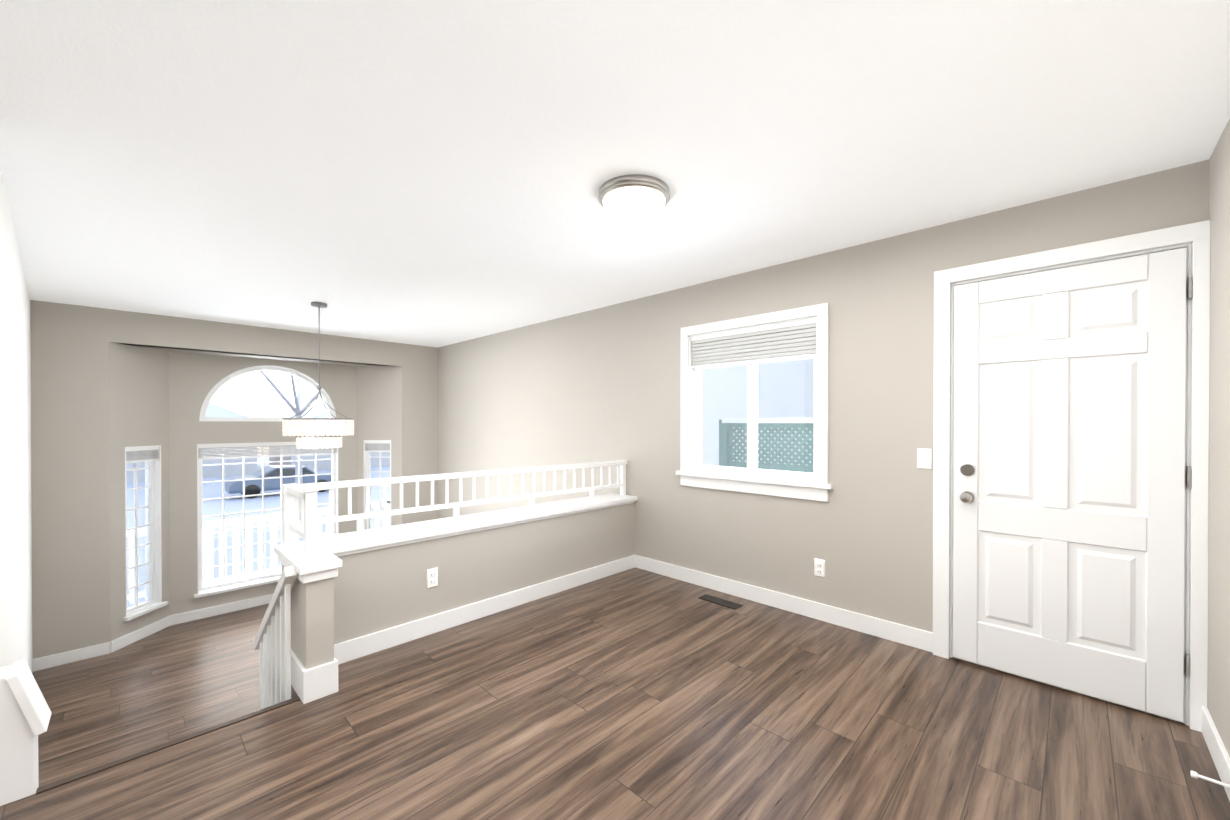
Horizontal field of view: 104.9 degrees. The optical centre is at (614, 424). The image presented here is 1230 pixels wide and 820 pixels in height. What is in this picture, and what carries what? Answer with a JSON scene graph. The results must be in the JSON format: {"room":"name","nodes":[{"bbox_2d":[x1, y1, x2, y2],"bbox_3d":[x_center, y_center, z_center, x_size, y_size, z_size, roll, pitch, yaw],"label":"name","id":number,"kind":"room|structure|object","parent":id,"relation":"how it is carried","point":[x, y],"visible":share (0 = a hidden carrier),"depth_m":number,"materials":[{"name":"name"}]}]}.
{"room":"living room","nodes":[
{"label":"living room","id":0,"kind":"room"},
{"bbox_2d":[0,169,32,672],"bbox_3d":[-5.155,0.663,1.577,3.900,3.550,4.240,0,0,44],"label":"wall","id":1,"kind":"structure","parent":0,"point":[15,518],"depth_m":2.64,"materials":[{"name":"paint"}]},
{"bbox_2d":[5,660,51,735],"bbox_3d":[-2.079,0.966,1.680,0.150,0.232,0.090,0,0,44],"label":"trim","id":2,"kind":"structure","parent":1,"relation":"attached to","point":[23,686],"depth_m":1.64,"materials":[{"name":"white wood"}]},
{"bbox_2d":[32,604,268,786],"bbox_3d":[-2.624,2.324,4.335,4.560,0.200,3.810,0,0,44],"label":"floor","id":3,"kind":"structure","parent":0,"point":[169,683],"depth_m":3.95,"materials":[{"name":"brown wood"}]},
{"bbox_2d":[0,665,299,805],"bbox_3d":[-2.128,1.544,2.275,1.033,1.380,1.060,0,0,44],"label":"stair","id":4,"kind":"structure","parent":3,"relation":"on","point":[19,775],"depth_m":1.63,"materials":[{"name":"brown wood"}]},
{"bbox_2d":[253,566,297,708],"bbox_3d":[-1.798,1.256,2.489,0.833,1.194,0.048,0,0,44],"label":"stair railing","id":5,"kind":"object","parent":4,"relation":"on","point":[272,642],"visible":0.65,"depth_m":2.39,"materials":[{"name":"white wood"}]},
{"bbox_2d":[30,300,437,658],"bbox_3d":[-4.197,0.641,5.779,0.600,3.550,4.250,0,0,44],"label":"wall","id":6,"kind":"structure","parent":0,"point":[100,400],"depth_m":4.94,"materials":[{"name":"paint"}]},
{"bbox_2d":[123,365,390,620],"bbox_3d":[-4.181,0.606,5.833,0.547,2.703,2.806,0,0,44],"label":"bay window","id":7,"kind":"structure","parent":6,"relation":"in","point":[152,564],"depth_m":5.62,"materials":[{"name":"clear glass"}]},
{"bbox_2d":[113,342,385,365],"bbox_3d":[-4.201,-0.964,5.845,0.690,0.300,3.190,0,0,44],"label":"ceiling soffit","id":8,"kind":"structure","parent":0,"point":[252,356],"depth_m":5.62,"materials":[{"name":"paint"}]},
{"bbox_2d":[281,503,634,669],"bbox_3d":[-0.722,1.064,3.317,0.555,0.770,2.600,0,0,44],"label":"wall","id":9,"kind":"structure","parent":0,"point":[365,593],"depth_m":2.97,"materials":[{"name":"paint"}]},
{"bbox_2d":[427,567,437,587],"bbox_3d":[-1.122,0.941,2.910,0.010,0.115,0.070,0,0,44],"label":"outlet","id":10,"kind":"object","parent":9,"relation":"attached to","point":[432,577],"visible":1,"depth_m":2.91,"materials":[{"name":"white plastic"}]},
{"bbox_2d":[274,493,637,583],"bbox_3d":[-0.734,0.684,3.306,0.620,0.080,2.630,0,0,44],"label":"trim","id":11,"kind":"structure","parent":9,"relation":"on","point":[325,563],"depth_m":2.90,"materials":[{"name":"white wood"}]},
{"bbox_2d":[283,460,627,557],"bbox_3d":[-0.773,0.477,3.378,0.467,0.333,2.583,0,0,44],"label":"guard railing","id":12,"kind":"object","parent":11,"relation":"on","point":[305,527],"visible":1,"depth_m":3.00,"materials":[{"name":"white wood"}]},
{"bbox_2d":[0,567,1229,819],"bbox_3d":[-1.415,1.378,0.501,3.500,0.170,7.600,0,0,44],"label":"floor","id":13,"kind":"structure","parent":0,"point":[636,695],"depth_m":1.94,"materials":[{"name":"brown wood"}]},
{"bbox_2d":[698,594,742,609],"bbox_3d":[0.758,1.275,3.421,0.310,0.006,0.105,0,0,44],"label":"floor vent","id":14,"kind":"object","parent":13,"relation":"in","point":[720,601],"visible":1,"depth_m":3.42,"materials":[{"name":"metal"}]},
{"bbox_2d":[0,0,1229,347],"bbox_3d":[-2.714,-1.188,1.756,7.450,0.150,7.920,0,0,44],"label":"ceiling","id":15,"kind":"structure","parent":0,"point":[428,172],"depth_m":1.83,"materials":[{"name":"paint"}]},
{"bbox_2d":[282,302,353,448],"bbox_3d":[-2.741,-0.457,4.387,0.566,1.340,0.566,0,0,44],"label":"chandelier","id":16,"kind":"object","parent":15,"relation":"hanging from","point":[321,430],"visible":1,"depth_m":4.23,"materials":[{"name":"silver metal"}]},
{"bbox_2d":[598,174,669,219],"bbox_3d":[0.091,-1.063,2.275,0.344,0.105,0.344,0,0,44],"label":"flush-mount ceiling light","id":17,"kind":"object","parent":15,"relation":"attached to","point":[633,197],"visible":1,"depth_m":2.18,"materials":[{"name":"white glass"}]},
{"bbox_2d":[33,555,1229,800],"bbox_3d":[-2.871,1.686,1.925,7.570,1.100,7.600,0,0,44],"label":"baseboard","id":18,"kind":"structure","parent":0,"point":[315,683],"depth_m":3.10,"materials":[{"name":"white wood"}]},
{"bbox_2d":[438,161,1201,723],"bbox_3d":[-0.060,0.647,4.597,7.290,3.550,0.160,0,0,44],"label":"wall","id":19,"kind":"structure","parent":0,"point":[600,385],"depth_m":3.25,"materials":[{"name":"paint"}]},
{"bbox_2d":[676,303,832,501],"bbox_3d":[1.008,-0.149,3.519,1.230,1.287,0.205,0,0,44],"label":"window","id":20,"kind":"structure","parent":19,"relation":"in","point":[753,341],"depth_m":3.47,"materials":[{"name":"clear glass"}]},
{"bbox_2d":[814,558,824,577],"bbox_3d":[1.343,0.940,3.109,0.070,0.115,0.010,0,0,44],"label":"outlet","id":21,"kind":"object","parent":19,"relation":"attached to","point":[819,567],"visible":1,"depth_m":3.11,"materials":[{"name":"white plastic"}]},
{"bbox_2d":[917,448,931,468],"bbox_3d":[1.762,0.192,2.696,0.070,0.115,0.010,0,0,44],"label":"light switch","id":22,"kind":"object","parent":19,"relation":"attached to","point":[924,458],"visible":1,"depth_m":2.69,"materials":[{"name":"white plastic"}]},
{"bbox_2d":[952,247,1187,722],"bbox_3d":[2.119,0.257,2.280,0.820,2.030,0.106,0,0,44],"label":"door","id":23,"kind":"structure","parent":19,"relation":"in","point":[1069,472],"depth_m":2.25,"materials":[{"name":"white wood"}]},
{"bbox_2d":[933,220,1209,731],"bbox_3d":[2.132,0.216,2.314,0.965,2.135,0.042,0,0,44],"label":"door frame","id":24,"kind":"structure","parent":19,"relation":"attached to","point":[1194,238],"depth_m":2.04,"materials":[{"name":"white wood"}]},
{"bbox_2d":[1202,119,1229,756],"bbox_3d":[-0.106,0.675,-0.781,0.160,3.550,7.920,0,0,44],"label":"wall","id":25,"kind":"structure","parent":0,"point":[1215,170],"depth_m":1.82,"materials":[{"name":"paint"}]},
{"label":"outside","id":26,"kind":"structure","parent":0,"visible":0},
{"bbox_2d":[127,457,389,606],"bbox_3d":[-10.551,2.745,14.741,90.000,1.850,60.000,0,0,44],"label":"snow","id":27,"kind":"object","parent":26,"point":[216,509],"depth_m":19.57,"materials":[{"name":"white snow"}]},
{"bbox_2d":[126,403,256,481],"bbox_3d":[-31.266,0.430,32.161,8.600,6.000,10.800,0,0,44],"label":"house","id":28,"kind":"structure","parent":27,"relation":"on","point":[208,473],"depth_m":31.41,"materials":[{"name":"white"}]},
{"bbox_2d":[127,498,389,603],"bbox_3d":[-5.823,1.837,6.625,0.100,1.050,10.100,0,0,44],"label":"picket fence","id":29,"kind":"object","parent":27,"relation":"on","point":[248,539],"depth_m":6.93,"materials":[{"name":"white wood"}]},
{"bbox_2d":[225,465,331,497],"bbox_3d":[-16.833,2.772,24.053,1.800,1.400,4.544,0,0,44],"label":"car","id":30,"kind":"object","parent":27,"relation":"on","point":[273,486],"depth_m":23.07,"materials":[{"name":"paint"}]},
{"bbox_2d":[259,370,319,519],"bbox_3d":[-13.654,-1.059,14.500,11.220,9.161,14.279,0,0,44],"label":"trees","id":31,"kind":"object","parent":27,"relation":"on","point":[287,401],"depth_m":15.07,"materials":[{"name":"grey plant"}]},
{"bbox_2d":[269,403,389,470],"bbox_3d":[-23.232,0.588,40.390,8.600,5.600,9.800,0,0,44],"label":"house","id":32,"kind":"structure","parent":27,"relation":"on","point":[315,408],"depth_m":36.14,"materials":[{"name":"white"}]},
{"bbox_2d":[702,357,813,465],"bbox_3d":[5.175,-0.088,6.498,20.000,3.900,0.200,0,0,44],"label":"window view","id":33,"kind":"structure","parent":27,"relation":"on","point":[724,374],"depth_m":8.77,"materials":[{"name":"paint"}]},
{"bbox_2d":[719,418,813,472],"bbox_3d":[4.129,0.910,2.633,8.111,1.945,0.140,0,0,44],"label":"lattice fence","id":34,"kind":"object","parent":27,"relation":"on","point":[761,464],"depth_m":5.00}
]}

